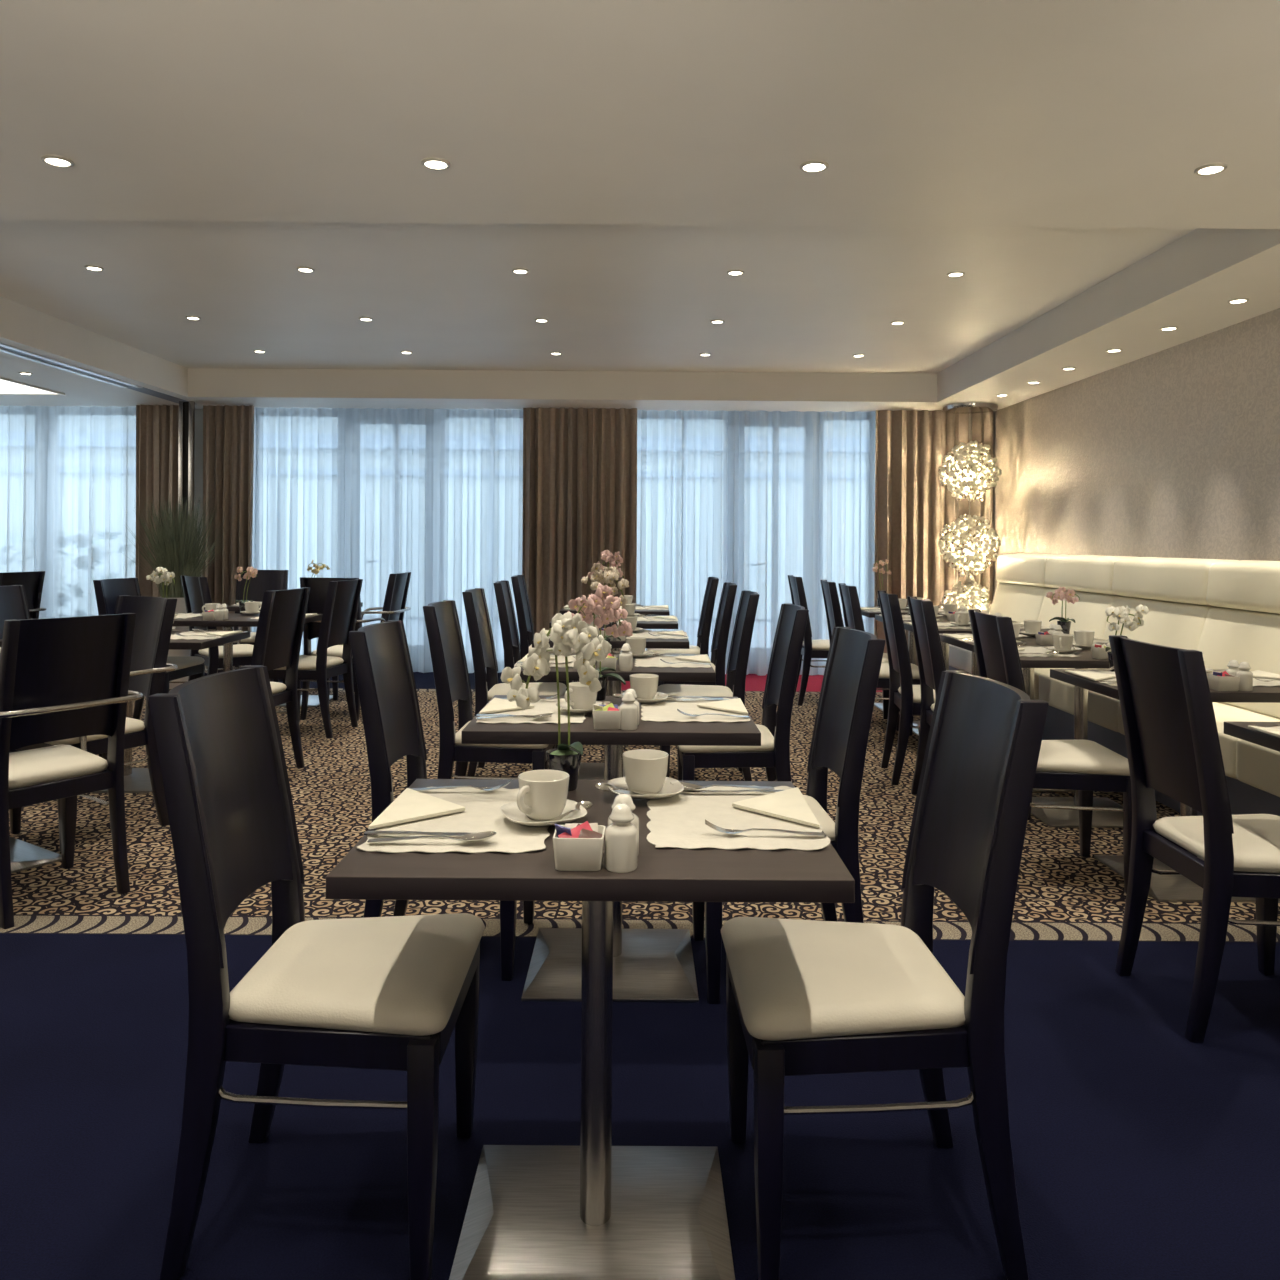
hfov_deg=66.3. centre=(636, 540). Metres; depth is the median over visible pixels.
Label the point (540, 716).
spoon
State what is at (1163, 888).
pedestal table
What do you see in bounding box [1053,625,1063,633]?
shaker
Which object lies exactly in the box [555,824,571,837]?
sachet
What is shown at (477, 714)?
knife
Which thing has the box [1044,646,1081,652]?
saucer
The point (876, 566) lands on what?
orchid
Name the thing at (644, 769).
cup
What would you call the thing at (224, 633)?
napkin
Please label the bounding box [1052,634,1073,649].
cup
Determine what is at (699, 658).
napkin
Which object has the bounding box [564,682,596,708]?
cup
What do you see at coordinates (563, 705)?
saucer
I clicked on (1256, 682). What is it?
placemat
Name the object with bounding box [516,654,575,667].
placemat
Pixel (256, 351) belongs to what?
recessed light
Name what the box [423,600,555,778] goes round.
dining chair
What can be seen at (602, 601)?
orchid
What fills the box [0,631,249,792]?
pedestal table
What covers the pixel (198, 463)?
wall
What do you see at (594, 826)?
sachet
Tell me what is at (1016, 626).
cup
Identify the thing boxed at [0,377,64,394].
ceiling light panel
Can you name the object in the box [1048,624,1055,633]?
shaker
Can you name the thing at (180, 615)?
placemat
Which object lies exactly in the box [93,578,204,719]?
dining chair
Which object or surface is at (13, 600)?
dining chair
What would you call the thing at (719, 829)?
fork
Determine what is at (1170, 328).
recessed light
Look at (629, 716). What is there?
shaker
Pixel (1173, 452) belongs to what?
wall
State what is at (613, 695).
teaspoon
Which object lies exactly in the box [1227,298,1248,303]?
recessed light
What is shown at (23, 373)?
recessed light
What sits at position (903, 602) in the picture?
cup
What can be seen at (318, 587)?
armchair
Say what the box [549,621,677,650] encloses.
pedestal table
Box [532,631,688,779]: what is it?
pedestal table
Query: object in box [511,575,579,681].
dining chair
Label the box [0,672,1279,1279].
floor
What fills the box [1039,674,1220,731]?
seat cushion
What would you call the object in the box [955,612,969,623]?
cup
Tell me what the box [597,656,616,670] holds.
box
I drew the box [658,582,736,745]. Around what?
dining chair
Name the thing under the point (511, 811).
saucer
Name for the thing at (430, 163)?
recessed light
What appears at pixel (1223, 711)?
seat cushion
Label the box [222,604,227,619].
shaker
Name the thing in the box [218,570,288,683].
dining chair
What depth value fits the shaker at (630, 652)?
3.92 m
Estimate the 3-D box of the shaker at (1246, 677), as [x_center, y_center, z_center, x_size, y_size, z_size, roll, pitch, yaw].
[2.137,0.475,3.448,0.051,0.100,0.050,0,0,0]
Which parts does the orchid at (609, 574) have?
stem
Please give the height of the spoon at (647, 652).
0.013 m
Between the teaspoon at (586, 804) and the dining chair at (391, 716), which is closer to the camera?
the teaspoon at (586, 804)
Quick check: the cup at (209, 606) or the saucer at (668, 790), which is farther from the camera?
the cup at (209, 606)
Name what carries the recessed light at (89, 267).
in the ceiling
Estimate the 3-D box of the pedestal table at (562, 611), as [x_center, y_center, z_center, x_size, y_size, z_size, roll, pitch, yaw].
[-0.166,0.884,7.420,0.800,0.750,0.610,0,0,0]
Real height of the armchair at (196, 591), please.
0.992 m
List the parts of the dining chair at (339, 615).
leg, seat frame, seat, leg, backrest, leg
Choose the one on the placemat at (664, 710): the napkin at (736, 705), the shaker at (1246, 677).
the napkin at (736, 705)
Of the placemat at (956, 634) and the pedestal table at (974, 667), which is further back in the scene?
the pedestal table at (974, 667)
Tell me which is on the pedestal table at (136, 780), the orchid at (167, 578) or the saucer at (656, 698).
the orchid at (167, 578)
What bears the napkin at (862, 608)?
on the placemat at (877, 609)
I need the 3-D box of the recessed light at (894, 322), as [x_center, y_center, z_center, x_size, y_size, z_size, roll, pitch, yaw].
[1.750,-1.463,6.580,0.094,0.007,0.094,0,0,0]
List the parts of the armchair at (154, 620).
leg, leg, seat frame, seat, leg, armrest, backrest, leg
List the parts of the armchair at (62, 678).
leg, seat, seat frame, backrest, leg, armrest, leg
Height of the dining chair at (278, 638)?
0.992 m
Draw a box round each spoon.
[367,831,495,842]
[477,713,551,718]
[647,652,686,654]
[657,695,722,698]
[670,782,773,789]
[1019,652,1058,654]
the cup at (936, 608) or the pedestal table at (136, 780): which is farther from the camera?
the cup at (936, 608)
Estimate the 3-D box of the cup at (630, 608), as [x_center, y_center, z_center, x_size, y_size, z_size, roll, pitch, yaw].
[-0.047,0.461,6.545,0.111,0.074,0.092,0,0,-28]
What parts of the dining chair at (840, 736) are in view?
leg, leg, seat, leg, seat frame, backrest, leg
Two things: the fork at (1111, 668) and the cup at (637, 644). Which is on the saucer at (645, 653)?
the cup at (637, 644)
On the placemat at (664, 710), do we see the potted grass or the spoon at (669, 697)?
the spoon at (669, 697)
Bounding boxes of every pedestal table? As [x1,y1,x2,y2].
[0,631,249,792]
[9,836,61,872]
[173,613,321,671]
[227,602,362,706]
[326,779,854,1279]
[461,695,760,1001]
[515,653,715,695]
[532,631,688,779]
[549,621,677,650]
[559,605,669,615]
[861,607,940,710]
[875,615,1020,735]
[903,622,1049,675]
[939,634,1106,791]
[974,646,1122,827]
[1050,669,1279,901]
[1224,722,1279,751]
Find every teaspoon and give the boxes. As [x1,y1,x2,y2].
[549,801,592,823]
[586,701,611,710]
[595,783,658,794]
[612,694,650,698]
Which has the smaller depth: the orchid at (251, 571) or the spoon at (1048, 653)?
the spoon at (1048, 653)
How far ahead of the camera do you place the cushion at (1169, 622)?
5.65 m
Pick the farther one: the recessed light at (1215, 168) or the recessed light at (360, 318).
the recessed light at (360, 318)
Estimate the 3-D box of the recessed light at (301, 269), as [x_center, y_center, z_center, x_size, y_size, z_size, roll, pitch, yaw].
[-1.820,-1.488,5.380,0.094,0.007,0.094,0,0,0]
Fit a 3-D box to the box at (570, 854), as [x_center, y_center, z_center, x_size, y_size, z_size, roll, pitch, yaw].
[-0.090,0.483,1.542,0.079,0.052,0.073,0,0,1]
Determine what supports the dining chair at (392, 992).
on the floor
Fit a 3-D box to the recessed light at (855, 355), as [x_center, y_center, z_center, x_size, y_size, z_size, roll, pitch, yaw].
[1.750,-1.463,7.740,0.094,0.007,0.094,0,0,0]
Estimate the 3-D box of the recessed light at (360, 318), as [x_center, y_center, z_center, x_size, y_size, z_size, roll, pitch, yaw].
[-1.820,-1.488,6.580,0.094,0.007,0.094,0,0,0]
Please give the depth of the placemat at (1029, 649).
4.58 m
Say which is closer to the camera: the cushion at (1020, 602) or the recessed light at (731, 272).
the recessed light at (731, 272)
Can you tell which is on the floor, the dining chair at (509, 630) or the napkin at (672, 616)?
the dining chair at (509, 630)
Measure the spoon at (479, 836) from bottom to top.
0.013 m
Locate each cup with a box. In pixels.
[202,603,219,611]
[245,602,261,611]
[517,770,568,820]
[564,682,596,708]
[621,617,637,629]
[622,749,668,794]
[624,595,632,603]
[625,604,635,614]
[625,637,645,653]
[630,674,658,698]
[898,599,906,607]
[933,605,938,615]
[943,604,956,613]
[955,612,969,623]
[1013,623,1020,636]
[1024,620,1041,632]
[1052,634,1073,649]
[1074,630,1093,644]
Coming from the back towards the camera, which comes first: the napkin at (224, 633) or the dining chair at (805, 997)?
the napkin at (224, 633)
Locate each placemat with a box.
[170,631,241,639]
[174,613,201,618]
[357,787,549,852]
[476,698,585,723]
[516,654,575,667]
[630,631,688,638]
[634,616,677,621]
[635,606,668,609]
[635,655,710,667]
[641,697,750,721]
[646,785,829,850]
[865,607,907,611]
[902,615,938,620]
[906,623,970,628]
[944,634,1020,641]
[1017,646,1077,656]
[1034,636,1108,642]
[1074,671,1116,685]
[1206,670,1279,685]
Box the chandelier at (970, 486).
[938,401,1001,610]
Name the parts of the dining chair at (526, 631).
leg, backrest, leg, seat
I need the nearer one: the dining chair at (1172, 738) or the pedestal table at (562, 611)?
the dining chair at (1172, 738)
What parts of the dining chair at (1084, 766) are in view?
leg, backrest, leg, seat frame, seat, leg, leg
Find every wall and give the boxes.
[194,409,202,576]
[993,308,1279,597]
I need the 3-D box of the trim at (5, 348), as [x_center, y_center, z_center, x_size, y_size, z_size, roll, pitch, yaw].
[-4.116,-1.255,5.000,0.164,0.012,8.000,0,0,0]
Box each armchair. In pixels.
[0,571,46,618]
[0,613,142,928]
[9,595,177,851]
[180,575,271,681]
[300,577,385,720]
[332,572,410,699]
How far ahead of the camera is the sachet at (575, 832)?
1.54 m
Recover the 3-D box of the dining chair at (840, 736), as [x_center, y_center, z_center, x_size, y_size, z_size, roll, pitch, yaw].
[0.425,0.767,2.902,0.524,0.992,0.475,0,0,-2]
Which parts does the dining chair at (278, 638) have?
leg, backrest, seat, seat frame, leg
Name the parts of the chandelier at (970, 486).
bulb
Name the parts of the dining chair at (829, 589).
leg, backrest, leg, seat, leg, leg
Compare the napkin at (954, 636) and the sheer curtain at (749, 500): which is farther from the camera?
the sheer curtain at (749, 500)
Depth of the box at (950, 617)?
6.37 m
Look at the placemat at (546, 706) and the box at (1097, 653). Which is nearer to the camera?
the placemat at (546, 706)
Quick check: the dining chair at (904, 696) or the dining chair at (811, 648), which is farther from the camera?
the dining chair at (811, 648)
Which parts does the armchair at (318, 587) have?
leg, leg, seat, backrest, armrest, leg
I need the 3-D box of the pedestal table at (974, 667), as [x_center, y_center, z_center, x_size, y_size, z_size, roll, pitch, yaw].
[2.084,0.900,6.020,0.800,0.750,0.610,0,0,0]
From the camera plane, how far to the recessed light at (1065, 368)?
6.83 m
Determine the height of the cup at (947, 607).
0.074 m
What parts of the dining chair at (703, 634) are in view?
seat, leg, backrest, leg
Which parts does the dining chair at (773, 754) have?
leg, leg, seat frame, seat, leg, backrest, leg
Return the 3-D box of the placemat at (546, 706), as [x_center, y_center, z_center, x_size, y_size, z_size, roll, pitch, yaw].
[-0.304,0.505,2.926,0.313,0.005,0.418,0,0,-1]
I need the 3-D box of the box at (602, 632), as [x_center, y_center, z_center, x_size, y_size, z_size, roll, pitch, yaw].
[-0.158,0.483,5.034,0.079,0.052,0.073,0,0,0]
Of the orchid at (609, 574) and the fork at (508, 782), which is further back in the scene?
the orchid at (609, 574)
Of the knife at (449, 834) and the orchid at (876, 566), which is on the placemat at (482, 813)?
the knife at (449, 834)
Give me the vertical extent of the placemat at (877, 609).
0.005 m
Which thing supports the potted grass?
on the floor
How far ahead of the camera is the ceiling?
3.48 m
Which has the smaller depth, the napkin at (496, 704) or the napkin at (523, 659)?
the napkin at (496, 704)
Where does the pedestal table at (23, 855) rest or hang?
on the floor
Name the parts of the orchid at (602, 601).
stem, pot, stem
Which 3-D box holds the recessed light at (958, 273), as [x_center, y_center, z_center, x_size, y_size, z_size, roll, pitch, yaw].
[1.750,-1.463,5.380,0.094,0.007,0.094,0,0,0]
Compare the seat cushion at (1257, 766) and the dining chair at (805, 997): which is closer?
the dining chair at (805, 997)
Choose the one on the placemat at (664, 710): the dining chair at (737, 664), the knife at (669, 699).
the knife at (669, 699)
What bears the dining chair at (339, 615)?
on the floor
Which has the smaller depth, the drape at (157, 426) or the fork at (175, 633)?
the fork at (175, 633)
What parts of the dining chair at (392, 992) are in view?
leg, backrest, leg, seat frame, seat, leg, leg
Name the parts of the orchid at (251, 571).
pot, stem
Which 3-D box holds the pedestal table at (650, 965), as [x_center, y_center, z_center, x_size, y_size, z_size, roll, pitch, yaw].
[-0.071,0.884,2.920,0.800,0.750,0.610,0,0,0]
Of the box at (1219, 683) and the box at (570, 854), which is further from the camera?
the box at (1219, 683)
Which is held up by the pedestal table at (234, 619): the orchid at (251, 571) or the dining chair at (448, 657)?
the orchid at (251, 571)
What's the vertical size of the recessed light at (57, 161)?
0.007 m
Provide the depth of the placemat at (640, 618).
6.36 m
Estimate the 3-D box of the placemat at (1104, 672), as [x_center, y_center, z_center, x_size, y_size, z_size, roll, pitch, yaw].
[1.856,0.520,3.706,0.313,0.005,0.418,0,0,-1]
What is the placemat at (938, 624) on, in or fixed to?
on the pedestal table at (974, 667)
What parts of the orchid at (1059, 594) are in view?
pot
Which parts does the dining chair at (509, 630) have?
leg, backrest, leg, seat frame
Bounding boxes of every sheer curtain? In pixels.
[0,405,135,618]
[252,407,522,672]
[636,410,875,675]
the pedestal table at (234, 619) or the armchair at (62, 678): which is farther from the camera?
the pedestal table at (234, 619)
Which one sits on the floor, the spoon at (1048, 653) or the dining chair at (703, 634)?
the dining chair at (703, 634)
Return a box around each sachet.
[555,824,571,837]
[558,821,592,837]
[565,823,597,831]
[576,824,604,840]
[593,704,602,710]
[595,703,614,710]
[607,707,618,710]
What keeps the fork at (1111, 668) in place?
on the placemat at (1104, 672)
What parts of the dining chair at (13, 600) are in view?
backrest, leg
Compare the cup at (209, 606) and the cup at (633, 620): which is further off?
the cup at (209, 606)
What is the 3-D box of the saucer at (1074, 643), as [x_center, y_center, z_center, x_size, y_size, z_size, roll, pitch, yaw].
[2.175,0.510,4.769,0.148,0.019,0.148,0,0,-9]
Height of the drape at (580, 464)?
2.471 m
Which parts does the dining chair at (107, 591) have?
leg, backrest, leg, leg, seat frame, seat, leg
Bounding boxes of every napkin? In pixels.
[206,631,242,635]
[368,788,465,828]
[479,698,534,713]
[519,654,554,661]
[650,605,668,607]
[653,615,674,618]
[657,630,683,635]
[675,654,710,662]
[697,698,747,714]
[732,787,819,827]
[860,607,876,609]
[943,634,972,638]
[1065,670,1115,680]
[1248,726,1279,737]
[1252,670,1279,678]
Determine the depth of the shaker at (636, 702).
2.71 m
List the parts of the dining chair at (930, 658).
leg, backrest, seat frame, leg, leg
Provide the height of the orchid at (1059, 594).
0.268 m
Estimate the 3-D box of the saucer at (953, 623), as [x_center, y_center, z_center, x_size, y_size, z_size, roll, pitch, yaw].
[1.992,0.509,6.000,0.148,0.019,0.148,0,0,-20]
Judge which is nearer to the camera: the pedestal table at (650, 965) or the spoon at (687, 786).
the spoon at (687, 786)
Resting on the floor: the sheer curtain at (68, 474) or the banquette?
the banquette
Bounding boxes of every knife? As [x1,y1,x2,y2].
[364,831,472,836]
[476,714,550,716]
[653,655,693,655]
[667,699,728,700]
[682,790,782,793]
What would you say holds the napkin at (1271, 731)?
on the placemat
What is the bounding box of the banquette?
[949,553,1279,815]
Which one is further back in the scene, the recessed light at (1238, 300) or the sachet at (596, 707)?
the recessed light at (1238, 300)
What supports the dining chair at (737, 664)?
on the floor
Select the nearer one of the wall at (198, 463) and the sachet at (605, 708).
the sachet at (605, 708)
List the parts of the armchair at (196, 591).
leg, backrest, leg, seat frame, seat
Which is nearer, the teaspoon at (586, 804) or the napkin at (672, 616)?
the teaspoon at (586, 804)
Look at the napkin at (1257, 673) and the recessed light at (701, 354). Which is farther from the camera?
the recessed light at (701, 354)
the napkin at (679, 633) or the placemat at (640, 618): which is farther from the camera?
the placemat at (640, 618)
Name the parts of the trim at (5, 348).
track rail, track rail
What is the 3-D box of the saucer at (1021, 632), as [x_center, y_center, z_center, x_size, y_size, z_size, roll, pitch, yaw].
[2.173,0.510,5.383,0.148,0.019,0.148,0,0,-9]
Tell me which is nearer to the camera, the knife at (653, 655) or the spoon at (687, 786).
the spoon at (687, 786)
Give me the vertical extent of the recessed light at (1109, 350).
0.007 m
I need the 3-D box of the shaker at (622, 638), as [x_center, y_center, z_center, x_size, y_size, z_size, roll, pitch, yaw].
[-0.083,0.459,5.025,0.051,0.100,0.050,0,0,0]
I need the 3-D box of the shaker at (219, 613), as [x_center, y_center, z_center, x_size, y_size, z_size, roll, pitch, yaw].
[-2.594,0.442,6.083,0.051,0.100,0.050,0,0,0]
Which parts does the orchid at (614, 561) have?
pot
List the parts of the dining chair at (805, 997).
leg, leg, seat, seat frame, leg, backrest, leg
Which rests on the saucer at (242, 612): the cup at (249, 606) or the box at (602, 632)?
the cup at (249, 606)
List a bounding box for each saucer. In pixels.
[240,611,259,614]
[500,799,586,825]
[556,701,606,712]
[607,777,683,798]
[619,650,652,656]
[621,692,667,702]
[948,622,970,625]
[1015,634,1026,638]
[1020,631,1040,635]
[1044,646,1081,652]
[1072,642,1100,648]
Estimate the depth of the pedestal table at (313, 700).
7.42 m
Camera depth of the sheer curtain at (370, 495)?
9.19 m
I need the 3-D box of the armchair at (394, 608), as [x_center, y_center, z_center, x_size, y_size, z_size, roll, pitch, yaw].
[-2.120,0.749,7.857,0.524,0.992,0.529,0,0,4]
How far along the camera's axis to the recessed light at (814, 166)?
3.19 m
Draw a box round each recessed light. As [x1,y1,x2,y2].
[18,372,32,374]
[41,155,73,167]
[84,265,103,270]
[186,316,200,319]
[253,350,265,352]
[297,267,314,272]
[359,317,372,320]
[401,351,412,353]
[421,158,450,169]
[512,268,528,273]
[535,318,548,322]
[550,352,561,354]
[699,353,710,355]
[710,320,723,323]
[727,270,743,275]
[800,160,828,172]
[853,354,864,356]
[890,321,904,324]
[947,271,964,276]
[1027,381,1040,383]
[1062,367,1075,369]
[1106,349,1121,351]
[1160,326,1177,330]
[1194,163,1227,175]
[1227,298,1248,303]
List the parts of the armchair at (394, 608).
leg, leg, armrest, leg, backrest, leg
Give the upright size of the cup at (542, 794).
0.074 m
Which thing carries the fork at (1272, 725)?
on the placemat
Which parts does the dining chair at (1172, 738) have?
leg, backrest, leg, seat frame, seat, leg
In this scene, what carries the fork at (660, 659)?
on the placemat at (650, 660)
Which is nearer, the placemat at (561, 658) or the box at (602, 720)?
the box at (602, 720)
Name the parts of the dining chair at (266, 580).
leg, seat frame, seat, backrest, leg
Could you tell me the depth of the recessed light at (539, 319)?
6.57 m
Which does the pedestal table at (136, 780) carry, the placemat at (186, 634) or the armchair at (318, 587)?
the placemat at (186, 634)
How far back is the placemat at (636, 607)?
7.39 m
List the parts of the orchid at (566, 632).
stem, pot, stem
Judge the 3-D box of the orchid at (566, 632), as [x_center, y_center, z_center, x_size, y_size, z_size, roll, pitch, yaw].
[-0.158,0.327,1.977,0.215,0.364,0.148,0,0,0]
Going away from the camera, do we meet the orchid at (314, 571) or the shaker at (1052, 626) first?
the shaker at (1052, 626)
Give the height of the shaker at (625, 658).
0.100 m
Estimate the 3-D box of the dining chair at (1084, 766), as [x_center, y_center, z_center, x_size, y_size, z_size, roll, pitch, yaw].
[1.579,0.775,3.763,0.524,0.992,0.475,0,0,4]
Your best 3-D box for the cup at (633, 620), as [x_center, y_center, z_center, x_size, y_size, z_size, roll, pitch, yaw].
[-0.045,0.461,5.455,0.092,0.074,0.111,0,0,-12]
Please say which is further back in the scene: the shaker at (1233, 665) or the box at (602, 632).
the box at (602, 632)
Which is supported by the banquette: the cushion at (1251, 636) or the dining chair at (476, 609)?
the cushion at (1251, 636)
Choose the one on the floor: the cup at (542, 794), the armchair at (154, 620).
the armchair at (154, 620)
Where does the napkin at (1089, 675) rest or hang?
on the placemat at (1104, 672)
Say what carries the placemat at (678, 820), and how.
on the pedestal table at (595, 1209)
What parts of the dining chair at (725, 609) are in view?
seat frame, leg, backrest, leg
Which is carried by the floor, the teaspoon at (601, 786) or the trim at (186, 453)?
the trim at (186, 453)
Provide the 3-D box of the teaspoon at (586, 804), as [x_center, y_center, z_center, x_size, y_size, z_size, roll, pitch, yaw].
[-0.123,0.485,1.755,0.028,0.010,0.132,0,0,32]
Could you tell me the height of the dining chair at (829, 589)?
0.992 m
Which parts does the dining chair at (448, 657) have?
leg, backrest, leg, seat, seat frame, leg, leg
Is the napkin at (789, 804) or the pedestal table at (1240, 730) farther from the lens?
the pedestal table at (1240, 730)
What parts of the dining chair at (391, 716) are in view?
leg, backrest, leg, leg, leg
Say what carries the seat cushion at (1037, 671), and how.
on the banquette
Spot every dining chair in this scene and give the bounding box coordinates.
[0,585,101,756]
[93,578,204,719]
[148,665,484,1279]
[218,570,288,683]
[251,587,309,767]
[268,579,362,738]
[349,620,534,980]
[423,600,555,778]
[462,588,566,775]
[493,580,574,694]
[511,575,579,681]
[647,577,718,656]
[657,590,759,780]
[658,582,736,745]
[677,603,808,780]
[692,627,885,1003]
[721,670,1048,1279]
[787,575,829,705]
[820,580,899,730]
[838,583,919,735]
[877,590,935,784]
[907,596,1031,820]
[968,609,1131,892]
[1109,635,1279,1041]
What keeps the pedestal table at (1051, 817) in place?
on the floor
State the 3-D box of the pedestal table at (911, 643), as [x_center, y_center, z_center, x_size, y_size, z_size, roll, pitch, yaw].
[2.084,0.900,7.420,0.800,0.750,0.610,0,0,0]
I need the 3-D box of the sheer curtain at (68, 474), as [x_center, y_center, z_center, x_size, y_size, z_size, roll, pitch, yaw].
[-6.243,-0.034,9.192,3.314,2.471,0.141,0,0,0]
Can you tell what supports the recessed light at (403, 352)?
in the ceiling
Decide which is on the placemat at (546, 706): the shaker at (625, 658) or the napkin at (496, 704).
the napkin at (496, 704)
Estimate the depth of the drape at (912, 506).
9.05 m
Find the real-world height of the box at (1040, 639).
0.052 m
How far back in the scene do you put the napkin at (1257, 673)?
3.78 m
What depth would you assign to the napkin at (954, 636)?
5.24 m
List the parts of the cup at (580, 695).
handle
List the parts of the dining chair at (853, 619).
leg, backrest, leg, seat frame, seat, leg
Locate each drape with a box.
[135,405,178,596]
[202,405,253,672]
[522,407,636,650]
[874,410,993,665]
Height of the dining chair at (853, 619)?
0.992 m
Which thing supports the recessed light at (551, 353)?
in the ceiling
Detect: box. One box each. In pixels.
[202,612,214,619]
[553,825,605,870]
[593,706,621,729]
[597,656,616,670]
[598,630,612,640]
[947,613,955,621]
[1035,633,1052,644]
[1091,646,1110,659]
[1207,674,1239,690]
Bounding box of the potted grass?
[121,497,225,688]
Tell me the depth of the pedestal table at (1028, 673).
5.19 m
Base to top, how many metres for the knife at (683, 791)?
0.005 m
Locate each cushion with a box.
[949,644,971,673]
[989,583,1056,621]
[1022,668,1093,699]
[1038,589,1126,637]
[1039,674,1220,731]
[1103,597,1224,649]
[1118,701,1279,778]
[1197,608,1279,718]
[1236,739,1279,796]
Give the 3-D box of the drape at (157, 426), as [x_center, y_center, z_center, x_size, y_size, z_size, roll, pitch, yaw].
[-4.381,-0.021,9.062,0.517,2.471,0.131,0,0,0]
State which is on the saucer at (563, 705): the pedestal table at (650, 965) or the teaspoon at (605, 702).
the teaspoon at (605, 702)
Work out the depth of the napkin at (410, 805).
1.81 m
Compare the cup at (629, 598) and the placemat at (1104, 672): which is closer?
the placemat at (1104, 672)
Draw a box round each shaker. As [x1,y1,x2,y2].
[215,604,223,620]
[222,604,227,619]
[605,803,637,872]
[608,793,638,853]
[616,621,625,640]
[619,645,631,670]
[619,692,637,729]
[620,643,632,667]
[621,689,639,724]
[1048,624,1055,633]
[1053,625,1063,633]
[1225,660,1238,674]
[1236,662,1252,690]
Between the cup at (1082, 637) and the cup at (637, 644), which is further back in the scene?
the cup at (1082, 637)
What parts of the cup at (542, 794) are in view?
handle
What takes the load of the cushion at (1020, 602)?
on the banquette
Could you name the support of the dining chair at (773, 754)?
on the floor
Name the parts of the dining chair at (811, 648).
leg, backrest, leg, seat frame, seat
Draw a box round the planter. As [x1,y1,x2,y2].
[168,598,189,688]
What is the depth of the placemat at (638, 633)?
5.27 m
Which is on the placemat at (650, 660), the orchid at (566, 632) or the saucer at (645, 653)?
the saucer at (645, 653)
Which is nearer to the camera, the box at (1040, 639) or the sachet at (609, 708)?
the sachet at (609, 708)
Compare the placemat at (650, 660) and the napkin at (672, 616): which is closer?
the placemat at (650, 660)
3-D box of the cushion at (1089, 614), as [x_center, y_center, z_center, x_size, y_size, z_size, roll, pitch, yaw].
[3.112,0.589,6.875,0.304,0.466,1.050,0,0,0]
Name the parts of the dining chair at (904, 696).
leg, backrest, leg, seat frame, seat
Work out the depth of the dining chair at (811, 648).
7.55 m
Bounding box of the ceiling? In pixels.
[0,0,1279,411]
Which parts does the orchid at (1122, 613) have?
pot, stem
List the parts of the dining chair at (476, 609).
leg, backrest, leg, seat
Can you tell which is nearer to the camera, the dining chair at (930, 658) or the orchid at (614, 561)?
the dining chair at (930, 658)
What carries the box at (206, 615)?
on the pedestal table at (234, 619)
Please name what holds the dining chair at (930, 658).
on the floor
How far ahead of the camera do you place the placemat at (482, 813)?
1.72 m
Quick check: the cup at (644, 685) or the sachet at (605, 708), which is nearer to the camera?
the sachet at (605, 708)
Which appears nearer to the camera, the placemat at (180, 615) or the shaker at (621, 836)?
the shaker at (621, 836)
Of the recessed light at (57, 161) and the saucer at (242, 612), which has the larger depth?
the saucer at (242, 612)
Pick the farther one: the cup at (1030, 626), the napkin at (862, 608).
the napkin at (862, 608)
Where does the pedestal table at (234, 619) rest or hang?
on the floor
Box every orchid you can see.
[146,567,174,597]
[234,566,257,613]
[307,560,329,577]
[501,612,611,790]
[568,584,632,700]
[581,563,628,653]
[587,550,623,627]
[872,559,891,607]
[1046,587,1079,633]
[1105,604,1148,671]
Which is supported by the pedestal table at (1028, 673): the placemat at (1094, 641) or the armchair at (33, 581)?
the placemat at (1094, 641)
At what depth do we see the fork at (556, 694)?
3.10 m
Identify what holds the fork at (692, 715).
on the placemat at (664, 710)
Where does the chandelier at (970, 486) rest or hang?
hanging from the ceiling
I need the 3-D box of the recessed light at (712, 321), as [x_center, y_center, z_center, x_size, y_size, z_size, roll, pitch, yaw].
[0.540,-1.472,6.580,0.094,0.007,0.094,0,0,0]
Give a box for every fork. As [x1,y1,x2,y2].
[175,633,215,636]
[410,779,511,790]
[500,694,556,699]
[660,659,710,664]
[677,709,749,717]
[705,820,825,836]
[1063,666,1113,670]
[1258,725,1279,727]
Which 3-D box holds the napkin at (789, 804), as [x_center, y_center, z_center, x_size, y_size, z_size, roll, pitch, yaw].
[0.255,0.503,1.862,0.148,0.007,0.265,0,0,0]
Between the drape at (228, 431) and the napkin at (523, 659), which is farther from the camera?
the drape at (228, 431)
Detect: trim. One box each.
[0,342,187,403]
[178,401,194,529]
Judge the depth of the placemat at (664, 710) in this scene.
2.91 m
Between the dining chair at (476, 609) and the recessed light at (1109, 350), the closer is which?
the dining chair at (476, 609)
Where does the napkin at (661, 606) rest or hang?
on the placemat at (636, 607)
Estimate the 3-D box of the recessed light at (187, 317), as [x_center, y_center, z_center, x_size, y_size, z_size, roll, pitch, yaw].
[-2.980,-1.496,6.580,0.094,0.007,0.094,0,0,0]
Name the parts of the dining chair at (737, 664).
leg, seat, leg, backrest, leg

